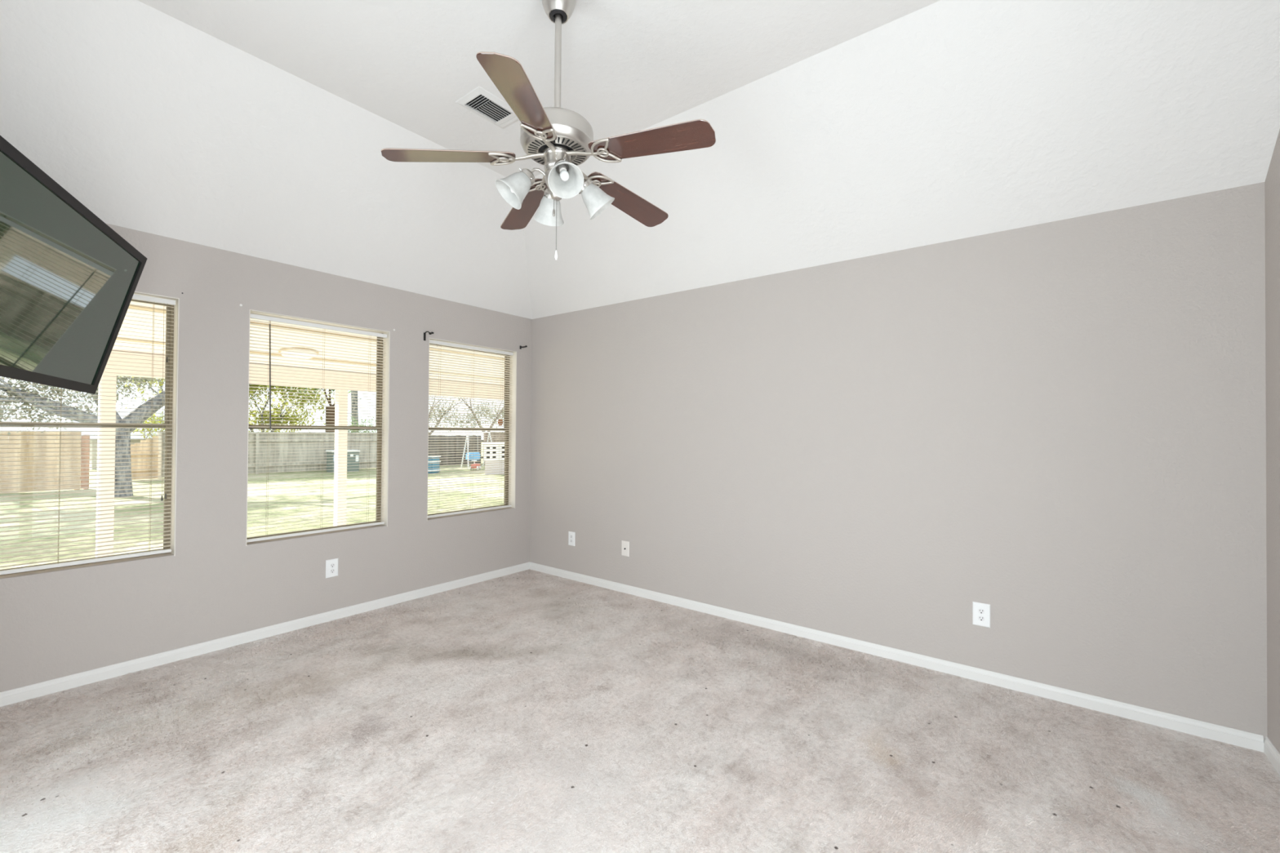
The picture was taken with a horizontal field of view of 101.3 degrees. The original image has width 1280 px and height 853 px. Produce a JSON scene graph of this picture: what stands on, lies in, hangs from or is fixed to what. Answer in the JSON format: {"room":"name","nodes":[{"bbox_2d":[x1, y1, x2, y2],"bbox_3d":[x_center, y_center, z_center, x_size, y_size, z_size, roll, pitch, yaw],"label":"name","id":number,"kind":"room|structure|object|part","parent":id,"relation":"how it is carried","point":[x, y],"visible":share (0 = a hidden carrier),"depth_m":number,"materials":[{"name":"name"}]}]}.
{"room":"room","nodes":[
{"label":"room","id":0,"kind":"room"},
{"bbox_2d":[0,222,532,692],"bbox_3d":[-2.319,0.243,3.639,0.150,2.640,4.200,0,-1,38],"label":"wall","id":1,"kind":"structure","parent":0,"point":[215,585],"depth_m":3.28,"materials":[{"name":"grey paint"}]},
{"bbox_2d":[0,291,179,580],"bbox_3d":[-3.017,-0.004,2.735,0.149,1.495,0.900,0,-1,38],"label":"window","id":2,"kind":"structure","parent":1,"relation":"in","point":[175,350],"depth_m":3.06,"materials":[{"name":"white"}]},
{"bbox_3d":[-3.051,0.353,2.755,0.018,0.750,0.868,0,-1,38],"label":"sash","id":3,"kind":"part","parent":2,"relation":"part of","materials":[{"name":"brown"}]},
{"bbox_3d":[-3.062,-0.364,2.775,0.018,0.741,0.868,0,-1,38],"label":"sash","id":4,"kind":"part","parent":2,"relation":"part of","materials":[{"name":"brown"}]},
{"bbox_3d":[-3.003,0.741,2.712,0.099,0.006,0.892,0,-1,38],"label":"sill","id":5,"kind":"part","parent":2,"relation":"part of","materials":[{"name":"grey paint"}]},
{"bbox_2d":[0,293,175,574],"bbox_3d":[-2.982,-0.009,2.704,0.038,1.461,0.882,0,-1,38],"label":"window blind","id":6,"kind":"object","parent":2,"relation":"attached to","point":[139,297],"visible":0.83,"depth_m":2.80,"materials":[{"name":"white plastic"}]},
{"bbox_3d":[-2.986,-0.004,2.707,0.029,1.418,0.002,0,-1,38],"label":"ladder cord","id":7,"kind":"part","parent":6,"relation":"part of","materials":[{"name":"white fabric"}]},
{"bbox_3d":[-2.991,0.713,2.700,0.025,0.017,0.882,0,-1,38],"label":"rail","id":8,"kind":"part","parent":6,"relation":"part of","materials":[{"name":"white plastic"}]},
{"bbox_3d":[-2.773,0.000,2.983,0.029,1.418,0.002,0,-1,38],"label":"ladder cord","id":9,"kind":"part","parent":6,"relation":"part of","materials":[{"name":"white fabric"}]},
{"bbox_3d":[-2.727,-0.156,3.015,0.004,1.104,0.024,0,-1,38],"label":"lift cord","id":10,"kind":"part","parent":6,"relation":"part of","materials":[{"name":"white fabric"}]},
{"bbox_2d":[0,561,529,706],"bbox_3d":[-2.263,1.330,3.578,0.012,0.066,3.900,0,-1,38],"label":"baseboard","id":11,"kind":"structure","parent":1,"relation":"attached to","point":[44,688],"depth_m":3.20,"materials":[{"name":"white wood"}]},
{"bbox_2d":[245,309,390,546],"bbox_3d":[-2.260,0.012,3.716,0.149,1.495,0.900,0,-1,38],"label":"window","id":12,"kind":"structure","parent":1,"relation":"in","point":[384,437],"depth_m":4.03,"materials":[{"name":"white"}]},
{"bbox_3d":[-2.294,0.368,3.737,0.018,0.750,0.868,0,-1,38],"label":"sash","id":13,"kind":"part","parent":12,"relation":"part of","materials":[{"name":"brown"}]},
{"bbox_3d":[-2.305,-0.349,3.757,0.018,0.741,0.868,0,-1,38],"label":"sash","id":14,"kind":"part","parent":12,"relation":"part of","materials":[{"name":"brown"}]},
{"bbox_2d":[246,313,386,542],"bbox_3d":[-2.224,0.014,3.685,0.041,1.455,0.882,0,-1,38],"label":"window blind","id":15,"kind":"object","parent":12,"relation":"attached to","point":[251,316],"visible":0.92,"depth_m":3.64,"materials":[{"name":"white plastic"}]},
{"bbox_3d":[-2.428,0.014,3.430,0.029,1.412,0.002,0,-1,38],"label":"ladder cord","id":16,"kind":"part","parent":15,"relation":"part of","materials":[{"name":"white fabric"}]},
{"bbox_3d":[-2.234,0.733,3.681,0.025,0.017,0.882,0,-1,38],"label":"rail","id":17,"kind":"part","parent":15,"relation":"part of","materials":[{"name":"white plastic"}]},
{"bbox_3d":[-2.229,0.018,3.689,0.029,1.412,0.002,0,-1,38],"label":"ladder cord","id":18,"kind":"part","parent":15,"relation":"part of","materials":[{"name":"white fabric"}]},
{"bbox_3d":[-2.035,0.022,3.940,0.029,1.412,0.002,0,-1,38],"label":"ladder cord","id":19,"kind":"part","parent":15,"relation":"part of","materials":[{"name":"white fabric"}]},
{"bbox_3d":[-2.246,0.756,3.694,0.099,0.006,0.892,0,-1,38],"label":"sill","id":20,"kind":"part","parent":12,"relation":"part of","materials":[{"name":"grey paint"}]},
{"bbox_3d":[-2.299,0.012,3.747,0.050,1.495,0.900,0,-1,38],"label":"frame","id":21,"kind":"part","parent":12,"relation":"part of","materials":[{"name":"brown"}]},
{"bbox_2d":[325,558,338,577],"bbox_3d":[-2.170,1.000,3.702,0.008,0.125,0.081,0,-1,38],"label":"wall outlet","id":22,"kind":"object","parent":1,"relation":"attached to","point":[331,566],"visible":1,"depth_m":3.70,"materials":[{"name":"white plastic"}]},
{"bbox_2d":[423,331,433,340],"bbox_3d":[-1.699,-0.733,4.222,0.120,0.073,0.022,0,-1,38],"label":"curtain bracket","id":23,"kind":"object","parent":1,"relation":"attached to","point":[431,332],"visible":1,"depth_m":4.25,"materials":[{"name":"black metal"}]},
{"bbox_2d":[426,337,516,520],"bbox_3d":[-1.513,0.027,4.685,0.149,1.495,0.900,0,-1,38],"label":"window","id":24,"kind":"structure","parent":1,"relation":"in","point":[513,468],"depth_m":5.01,"materials":[{"name":"white"}]},
{"bbox_3d":[-1.558,-0.334,4.725,0.018,0.741,0.868,0,-1,38],"label":"sash","id":25,"kind":"part","parent":24,"relation":"part of","materials":[{"name":"brown"}]},
{"bbox_3d":[-1.547,0.384,4.705,0.018,0.750,0.868,0,-1,38],"label":"sash","id":26,"kind":"part","parent":24,"relation":"part of","materials":[{"name":"brown"}]},
{"bbox_2d":[427,339,513,518],"bbox_3d":[-1.484,0.024,4.651,0.034,1.465,0.870,0,-1,38],"label":"window blind","id":27,"kind":"object","parent":24,"relation":"attached to","point":[435,342],"visible":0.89,"depth_m":4.62,"materials":[{"name":"white plastic"}]},
{"bbox_3d":[-1.682,0.025,4.397,0.029,1.422,0.002,0,-1,38],"label":"ladder cord","id":28,"kind":"part","parent":27,"relation":"part of","materials":[{"name":"white fabric"}]},
{"bbox_3d":[-1.491,0.748,4.645,0.025,0.017,0.870,0,-1,38],"label":"rail","id":29,"kind":"part","parent":27,"relation":"part of","materials":[{"name":"white plastic"}]},
{"bbox_3d":[-1.486,0.029,4.652,0.029,1.422,0.002,0,-1,38],"label":"ladder cord","id":30,"kind":"part","parent":27,"relation":"part of","materials":[{"name":"white fabric"}]},
{"bbox_3d":[-1.295,0.033,4.900,0.029,1.422,0.002,0,-1,38],"label":"ladder cord","id":31,"kind":"part","parent":27,"relation":"part of","materials":[{"name":"white fabric"}]},
{"bbox_3d":[-1.499,0.772,4.662,0.099,0.006,0.892,0,-1,38],"label":"sill","id":32,"kind":"part","parent":24,"relation":"part of","materials":[{"name":"grey paint"}]},
{"bbox_3d":[-1.552,0.027,4.715,0.050,1.495,0.900,0,-1,38],"label":"frame","id":33,"kind":"part","parent":24,"relation":"part of","materials":[{"name":"brown"}]},
{"bbox_2d":[0,0,1279,319],"bbox_3d":[-0.380,-1.499,2.217,4.807,0.845,3.974,0,-1,38],"label":"ceiling","id":34,"kind":"structure","parent":0,"point":[845,130],"depth_m":2.61,"materials":[{"name":"white paint"}]},
{"bbox_2d":[455,85,519,128],"bbox_3d":[-0.837,-1.790,2.969,0.220,0.014,0.326,0,-1,38],"label":"ceiling vent","id":35,"kind":"object","parent":34,"relation":"in","point":[480,101],"visible":0.97,"depth_m":2.94,"materials":[{"name":"white metal"}]},
{"bbox_2d":[381,0,715,260],"bbox_3d":[-0.301,-1.239,2.160,1.264,1.125,1.240,0,-1,38],"label":"ceiling fan","id":36,"kind":"object","parent":34,"relation":"hanging from","point":[557,138],"visible":1,"depth_m":2.05,"materials":[{"name":"silver metal"}]},
{"bbox_3d":[-0.742,-1.058,2.055,0.499,0.006,0.135,-5,10,-12],"label":"blade","id":37,"kind":"part","parent":36,"relation":"part of","materials":[{"name":"brown wood"}]},
{"bbox_3d":[-0.508,-0.945,2.083,0.131,0.150,0.144,0,-1,38],"label":"lamp shade","id":38,"kind":"part","parent":36,"relation":"part of","materials":[{"name":"white glass"}]},
{"bbox_3d":[-0.384,-1.068,1.727,0.135,0.006,0.499,12,5,6],"label":"blade","id":39,"kind":"part","parent":36,"relation":"part of","materials":[{"name":"brown wood"}]},
{"bbox_3d":[-0.541,-1.046,2.496,0.135,0.006,0.499,-13,0,-30],"label":"blade","id":40,"kind":"part","parent":36,"relation":"part of","materials":[{"name":"brown wood"}]},
{"bbox_3d":[-0.460,-1.086,2.113,0.151,0.034,0.025,-5,1,-12],"label":"iron arm","id":41,"kind":"part","parent":36,"relation":"part of","materials":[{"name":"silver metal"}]},
{"bbox_3d":[-0.409,-1.022,2.112,0.077,0.034,0.011,1,-1,-19],"label":"light arm","id":42,"kind":"part","parent":36,"relation":"part of","materials":[{"name":"silver metal"}]},
{"bbox_3d":[-0.399,-1.082,2.246,0.025,0.034,0.151,1,-7,-30],"label":"iron arm","id":43,"kind":"part","parent":36,"relation":"part of","materials":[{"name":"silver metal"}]},
{"bbox_3d":[-0.392,-0.942,2.305,0.144,0.150,0.131,0,-1,38],"label":"lamp shade","id":44,"kind":"part","parent":36,"relation":"part of","materials":[{"name":"white glass"}]},
{"bbox_3d":[-0.352,-1.089,2.014,0.025,0.034,0.151,0,3,6],"label":"iron arm","id":45,"kind":"part","parent":36,"relation":"part of","materials":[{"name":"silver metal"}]},
{"bbox_3d":[-0.341,-0.697,2.134,0.012,0.040,0.012,0,-1,38],"label":"chain pull","id":46,"kind":"part","parent":36,"relation":"part of","materials":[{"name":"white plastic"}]},
{"bbox_3d":[-0.340,-0.820,2.135,0.003,0.210,0.003,0,-1,38],"label":"pull chain","id":47,"kind":"part","parent":36,"relation":"part of","materials":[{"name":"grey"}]},
{"bbox_2d":[558,164,566,172],"bbox_3d":[-0.298,-0.992,2.021,0.027,0.048,0.047,1,-1,-19],"label":"socket","id":48,"kind":"object","parent":36,"relation":"attached to","point":[562,167],"depth_m":2.01,"materials":[{"name":"white metal"}]},
{"bbox_3d":[-0.287,-0.954,1.987,0.048,0.056,0.040,0,-1,38],"label":"bulb","id":49,"kind":"part","parent":36,"relation":"part of","materials":[{"name":"white glass"}]},
{"bbox_3d":[-0.286,-0.944,1.967,0.144,0.150,0.131,0,-1,38],"label":"lamp shade","id":50,"kind":"part","parent":36,"relation":"part of","materials":[{"name":"white glass"}]},
{"bbox_3d":[-0.254,-1.083,2.229,0.025,0.034,0.151,0,-7,42],"label":"iron arm","id":51,"kind":"part","parent":36,"relation":"part of","materials":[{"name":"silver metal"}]},
{"bbox_3d":[-0.224,-1.088,2.086,0.151,0.034,0.025,4,1,24],"label":"iron arm","id":52,"kind":"part","parent":36,"relation":"part of","materials":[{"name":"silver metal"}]},
{"bbox_3d":[-0.170,-0.941,2.189,0.131,0.150,0.144,0,-1,38],"label":"lamp shade","id":53,"kind":"part","parent":36,"relation":"part of","materials":[{"name":"white glass"}]},
{"bbox_3d":[-0.060,-1.046,2.442,0.135,0.006,0.499,-16,-17,40],"label":"blade","id":54,"kind":"part","parent":36,"relation":"part of","materials":[{"name":"brown wood"}]},
{"bbox_3d":[0.039,-1.064,1.966,0.499,0.006,0.135,4,-11,24],"label":"blade","id":55,"kind":"part","parent":36,"relation":"part of","materials":[{"name":"brown wood"}]},
{"bbox_2d":[0,568,1279,852],"bbox_3d":[-0.395,1.423,2.136,4.733,0.120,3.900,0,-1,38],"label":"floor","id":56,"kind":"structure","parent":0,"point":[527,711],"depth_m":2.20,"materials":[{"name":"carpet"}]},
{"bbox_2d":[529,182,1266,739],"bbox_3d":[0.851,0.268,3.751,4.733,2.640,0.150,0,-1,38],"label":"wall","id":57,"kind":"structure","parent":0,"point":[1059,427],"depth_m":2.91,"materials":[{"name":"grey paint"}]},
{"bbox_2d":[568,531,575,546],"bbox_3d":[-0.623,1.021,4.775,0.081,0.125,0.008,0,-1,38],"label":"wall outlet","id":58,"kind":"object","parent":57,"relation":"attached to","point":[571,535],"visible":1,"depth_m":4.77,"materials":[{"name":"white plastic"}]},
{"bbox_2d":[621,540,629,556],"bbox_3d":[-0.125,1.021,4.387,0.081,0.125,0.016,0,-1,38],"label":"cable plate","id":59,"kind":"object","parent":57,"relation":"attached to","point":[625,544],"visible":1,"depth_m":4.38,"materials":[{"name":"white plastic"}]},
{"bbox_2d":[529,562,1263,752],"bbox_3d":[0.793,1.354,3.676,4.708,0.066,0.012,0,-1,38],"label":"baseboard","id":60,"kind":"structure","parent":57,"relation":"attached to","point":[1239,738],"depth_m":2.89,"materials":[{"name":"white wood"}]},
{"bbox_2d":[972,601,990,627],"bbox_3d":[1.860,1.026,2.861,0.081,0.125,0.008,0,-1,38],"label":"wall outlet","id":61,"kind":"object","parent":57,"relation":"attached to","point":[980,611],"visible":1,"depth_m":2.86,"materials":[{"name":"white plastic"}]},
{"bbox_2d":[977,615,984,621],"bbox_3d":[1.858,1.045,2.858,0.029,0.028,0.002,0,-1,38],"label":"receptacle","id":62,"kind":"object","parent":61,"relation":"attached to","point":[980,618],"depth_m":2.86,"materials":[{"name":"grey plastic"}]},
{"bbox_2d":[977,608,984,613],"bbox_3d":[1.858,1.006,2.858,0.029,0.028,0.002,0,-1,38],"label":"receptacle","id":63,"kind":"object","parent":61,"relation":"attached to","point":[980,611],"depth_m":2.86,"materials":[{"name":"grey plastic"}]},
{"bbox_2d":[1264,129,1279,753],"bbox_3d":[1.550,-0.120,0.660,0.150,3.365,4.200,0,-1,38],"label":"wall","id":64,"kind":"structure","parent":0,"point":[1272,183],"depth_m":2.18,"materials":[{"name":"grey paint"}]},
{"bbox_2d":[1263,736,1279,775],"bbox_3d":[1.982,1.340,1.352,0.012,0.066,2.240,0,-1,38],"label":"baseboard","id":65,"kind":"structure","parent":64,"relation":"attached to","point":[1270,751],"depth_m":2.16,"materials":[{"name":"white wood"}]},
{"bbox_3d":[-1.620,-0.145,0.548,4.733,3.365,0.150,0,-1,38],"label":"wall","id":66,"kind":"structure","parent":0,"visible":0},
{"bbox_2d":[0,135,146,394],"bbox_3d":[-2.457,-0.527,1.898,0.645,0.734,1.296,1,-1,-27],"label":"television","id":67,"kind":"object","parent":66,"relation":"attached to","point":[68,281],"visible":1,"depth_m":2.03,"materials":[{"name":"black plastic"}]},
{"label":"outside","id":68,"kind":"structure","parent":0,"visible":0},
{"bbox_2d":[0,442,504,569],"bbox_3d":[-26.300,1.595,24.573,56.300,0.100,90.000,0,-1,38],"label":"lawn","id":69,"kind":"structure","parent":68,"point":[255,482],"depth_m":10.13,"materials":[{"name":"green plant"}]},
{"bbox_2d":[0,431,81,493],"bbox_3d":[-14.708,0.797,10.957,0.170,1.395,4.185,0,-1,35],"label":"wooden fence","id":70,"kind":"object","parent":69,"relation":"on","point":[2,442],"visible":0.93,"depth_m":12.10,"materials":[{"name":"brown wood"}]},
{"bbox_3d":[-14.670,0.127,10.941,0.090,0.055,4.185,0,-1,35],"label":"cap rail","id":71,"kind":"part","parent":70,"relation":"part of","materials":[{"name":"brown wood"}]},
{"bbox_2d":[80,435,89,488],"bbox_3d":[-13.485,0.862,12.754,0.152,1.320,0.145,0,-1,38],"label":"wooden fence","id":72,"kind":"object","parent":69,"relation":"on","point":[82,437],"visible":0.88,"depth_m":12.71,"materials":[{"name":"beige wood"}]},
{"bbox_2d":[61,409,164,469],"bbox_3d":[-21.323,0.450,21.448,6.800,2.200,2.700,0,-1,38],"label":"neighbor house","id":73,"kind":"structure","parent":69,"relation":"on","point":[122,412],"depth_m":19.45,"materials":[{"name":"beige paint"}]},
{"bbox_2d":[130,435,159,479],"bbox_3d":[-14.265,0.908,15.023,0.152,1.260,0.786,0,-1,30],"label":"wooden fence","id":74,"kind":"object","parent":69,"relation":"on","point":[155,438],"visible":0.48,"depth_m":15.13,"materials":[{"name":"brown wood"}]},
{"bbox_3d":[-14.290,0.776,15.039,0.043,0.090,0.786,0,-1,30],"label":"rail","id":75,"kind":"part","parent":74,"relation":"part of","materials":[{"name":"brown wood"}]},
{"bbox_3d":[-14.294,1.238,15.035,0.043,0.090,0.786,0,-1,30],"label":"rail","id":76,"kind":"part","parent":74,"relation":"part of","materials":[{"name":"brown wood"}]},
{"bbox_2d":[125,399,164,439],"bbox_3d":[-15.337,0.391,16.760,1.944,2.513,2.212,0,-1,38],"label":"shrub","id":77,"kind":"object","parent":69,"relation":"on","point":[153,418],"visible":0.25,"depth_m":16.57,"materials":[{"name":"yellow plant"}]},
{"bbox_2d":[0,375,330,497],"bbox_3d":[-11.265,-1.903,11.089,6.731,7.054,9.912,0,-1,38],"label":"tree","id":78,"kind":"object","parent":69,"relation":"on","point":[37,400],"visible":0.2,"depth_m":10.90,"materials":[{"name":"grey plant"}]},
{"bbox_2d":[115,375,297,413],"bbox_3d":[-15.686,-1.003,18.420,6.170,5.329,4.456,1,-1,-30],"label":"tree","id":79,"kind":"object","parent":69,"relation":"on","point":[130,384],"visible":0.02,"depth_m":18.33,"materials":[{"name":"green plant"}]},
{"bbox_2d":[156,431,377,479],"bbox_3d":[-11.964,0.890,18.184,0.171,1.395,7.038,0,-1,42],"label":"wooden fence","id":80,"kind":"object","parent":69,"relation":"on","point":[277,443],"visible":0.27,"depth_m":18.25,"materials":[{"name":"grey wood"}]},
{"bbox_3d":[-14.243,0.869,15.562,0.084,1.350,0.090,0,-1,42],"label":"post","id":81,"kind":"part","parent":80,"relation":"part of","materials":[{"name":"beige wood"}]},
{"bbox_3d":[-12.647,0.899,17.354,0.084,1.350,0.090,0,-1,42],"label":"post","id":82,"kind":"part","parent":80,"relation":"part of","materials":[{"name":"grey wood"}]},
{"bbox_3d":[-11.989,0.220,18.217,0.090,0.055,7.038,0,-1,42],"label":"cap rail","id":83,"kind":"part","parent":80,"relation":"part of","materials":[{"name":"grey wood"}]},
{"bbox_3d":[-11.983,1.288,18.194,0.043,0.090,7.038,0,-1,42],"label":"rail","id":84,"kind":"part","parent":80,"relation":"part of","materials":[{"name":"grey wood"}]},
{"bbox_3d":[-11.977,0.481,18.202,0.043,0.090,7.038,0,-1,42],"label":"rail","id":85,"kind":"part","parent":80,"relation":"part of","materials":[{"name":"grey wood"}]},
{"bbox_2d":[248,384,335,431],"bbox_3d":[-13.971,-0.989,19.602,3.949,5.351,5.641,0,-1,33],"label":"tree","id":86,"kind":"object","parent":69,"relation":"on","point":[261,415],"visible":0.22,"depth_m":20.10,"materials":[{"name":"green plant"}]},
{"bbox_2d":[285,386,364,431],"bbox_3d":[-11.727,-0.802,20.599,3.705,5.030,4.646,0,-1,38],"label":"tree","id":87,"kind":"object","parent":69,"relation":"on","point":[331,409],"visible":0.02,"depth_m":20.26,"materials":[{"name":"green plant"}]},
{"bbox_2d":[325,449,359,472],"bbox_3d":[-10.544,1.223,18.642,0.660,0.760,0.920,0,-1,42],"label":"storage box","id":88,"kind":"object","parent":69,"relation":"on","point":[355,453],"visible":0.62,"depth_m":18.51,"materials":[{"name":"grey plastic"}]},
{"bbox_3d":[-10.541,0.873,18.645,0.660,0.060,0.920,0,-1,42],"label":"lid","id":89,"kind":"part","parent":88,"relation":"part of","materials":[{"name":"white plastic"}]},
{"bbox_2d":[324,414,377,432],"bbox_3d":[-11.884,0.585,22.472,2.777,2.293,2.766,0,-1,38],"label":"shrub","id":90,"kind":"object","parent":69,"relation":"on","point":[365,431],"visible":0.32,"depth_m":22.34,"materials":[{"name":"green plant"}]},
{"bbox_2d":[351,391,358,432],"bbox_3d":[-12.461,-3.057,24.869,9.540,9.623,7.950,0,-1,17],"label":"tree","id":91,"kind":"object","parent":69,"relation":"on","point":[354,410],"visible":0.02,"depth_m":24.36,"materials":[{"name":"grey plant"}]},
{"bbox_2d":[427,456,440,473],"bbox_3d":[-7.292,1.324,18.355,0.440,0.600,0.440,0,-1,20],"label":"bin","id":92,"kind":"object","parent":69,"relation":"on","point":[429,463],"visible":0.5,"depth_m":18.18,"materials":[{"name":"blue plastic"}]},
{"bbox_2d":[428,395,480,435],"bbox_3d":[-9.511,-1.050,24.740,5.264,5.644,5.903,0,-1,13],"label":"tree","id":93,"kind":"object","parent":69,"relation":"on","point":[431,431],"visible":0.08,"depth_m":24.72,"materials":[{"name":"beige plant"}]},
{"bbox_2d":[428,435,483,465],"bbox_3d":[-8.285,1.016,22.205,0.154,1.279,3.771,0,-1,44],"label":"wooden fence","id":94,"kind":"object","parent":69,"relation":"on","point":[446,461],"visible":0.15,"depth_m":22.53,"materials":[{"name":"wood"}]},
{"bbox_3d":[-8.303,0.614,22.230,0.043,0.090,3.771,0,-1,44],"label":"rail","id":95,"kind":"part","parent":94,"relation":"part of","materials":[{"name":"grey wood"}]},
{"bbox_3d":[-7.873,1.028,22.585,0.084,1.270,0.090,0,-1,44],"label":"post","id":96,"kind":"part","parent":94,"relation":"part of","materials":[{"name":"grey wood"}]},
{"bbox_3d":[-8.309,1.356,22.222,0.043,0.090,3.771,0,-1,44],"label":"rail","id":97,"kind":"part","parent":94,"relation":"part of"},
{"bbox_2d":[430,397,504,434],"bbox_3d":[-7.532,-1.116,25.859,6.720,5.827,4.474,1,-1,-19],"label":"tree","id":98,"kind":"object","parent":69,"relation":"on","point":[430,397],"visible":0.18,"depth_m":25.73,"materials":[{"name":"beige plant"}]},
{"bbox_2d":[469,460,481,470],"bbox_3d":[-6.230,1.458,19.896,0.300,0.376,0.420,0,-1,3],"label":"toy","id":99,"kind":"object","parent":69,"relation":"on","point":[478,466],"visible":0.77,"depth_m":19.73,"materials":[{"name":"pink plastic"}]},
{"bbox_2d":[461,431,492,468],"bbox_3d":[-6.500,0.939,21.142,0.699,1.452,1.420,0,-1,38],"label":"swing set","id":100,"kind":"object","parent":69,"relation":"on","point":[468,452],"visible":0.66,"depth_m":20.74,"materials":[{"name":"white plastic"}]},
{"bbox_3d":[-6.629,1.184,20.852,0.300,0.300,0.520,0,-1,38],"label":"swing seat","id":101,"kind":"part","parent":100,"relation":"part of","materials":[{"name":"blue plastic"}]},
{"bbox_2d":[483,442,504,475],"bbox_3d":[-4.881,1.102,18.300,1.100,1.080,0.920,1,-1,-15],"label":"playhouse","id":102,"kind":"object","parent":69,"relation":"on","point":[495,463],"visible":0.47,"depth_m":17.86,"materials":[{"name":"grey"}]},
{"bbox_2d":[483,431,504,464],"bbox_3d":[-0.892,0.955,18.875,15.300,1.445,0.170,0,-1,38],"label":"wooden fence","id":103,"kind":"object","parent":69,"relation":"on","point":[492,437],"visible":0.02,"depth_m":23.15,"materials":[{"name":"beige wood"}]},
{"bbox_3d":[-6.941,0.979,23.485,0.090,1.400,0.084,0,-1,38],"label":"post","id":104,"kind":"part","parent":103,"relation":"part of","materials":[{"name":"white wood"}]},
{"bbox_3d":[-0.876,0.530,18.897,15.300,0.090,0.043,0,-1,38],"label":"rail","id":105,"kind":"part","parent":103,"relation":"part of","materials":[{"name":"beige wood"}]},
{"bbox_3d":[-0.875,0.963,18.931,15.258,1.390,0.028,0,-1,38],"label":"picket panel","id":106,"kind":"part","parent":103,"relation":"part of","materials":[{"name":"beige wood"}]},
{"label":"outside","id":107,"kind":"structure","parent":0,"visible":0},
{"bbox_3d":[-3.214,1.536,5.508,3.550,0.180,18.000,0,-1,38],"label":"patio slab","id":108,"kind":"object","parent":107,"visible":0},
{"bbox_2d":[95,301,504,557],"bbox_3d":[-3.330,0.121,5.620,3.830,2.650,16.000,0,-1,38],"label":"patio cover","id":109,"kind":"object","parent":108,"relation":"on","point":[112,384],"visible":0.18,"depth_m":5.64,"materials":[{"name":"white paint"}]},
{"bbox_3d":[-5.375,0.452,5.285,0.114,1.950,0.114,0,-1,38],"label":"post","id":110,"kind":"part","parent":109,"relation":"part of","materials":[{"name":"white paint"}]},
{"bbox_2d":[278,347,319,359],"bbox_3d":[-3.840,-0.816,5.914,0.378,0.098,0.379,0,-1,33],"label":"light","id":111,"kind":"object","parent":109,"relation":"attached to","point":[285,348],"visible":0.7,"depth_m":5.82,"materials":[{"name":"beige"}]},
{"bbox_3d":[-3.322,-0.944,5.630,3.830,0.520,16.000,0,-1,38],"label":"roof panel","id":112,"kind":"part","parent":109,"relation":"part of","materials":[{"name":"white paint"}]},
{"bbox_3d":[-4.016,0.480,7.046,0.114,1.950,0.114,0,-1,38],"label":"post","id":113,"kind":"part","parent":109,"relation":"part of","materials":[{"name":"white paint"}]}
]}

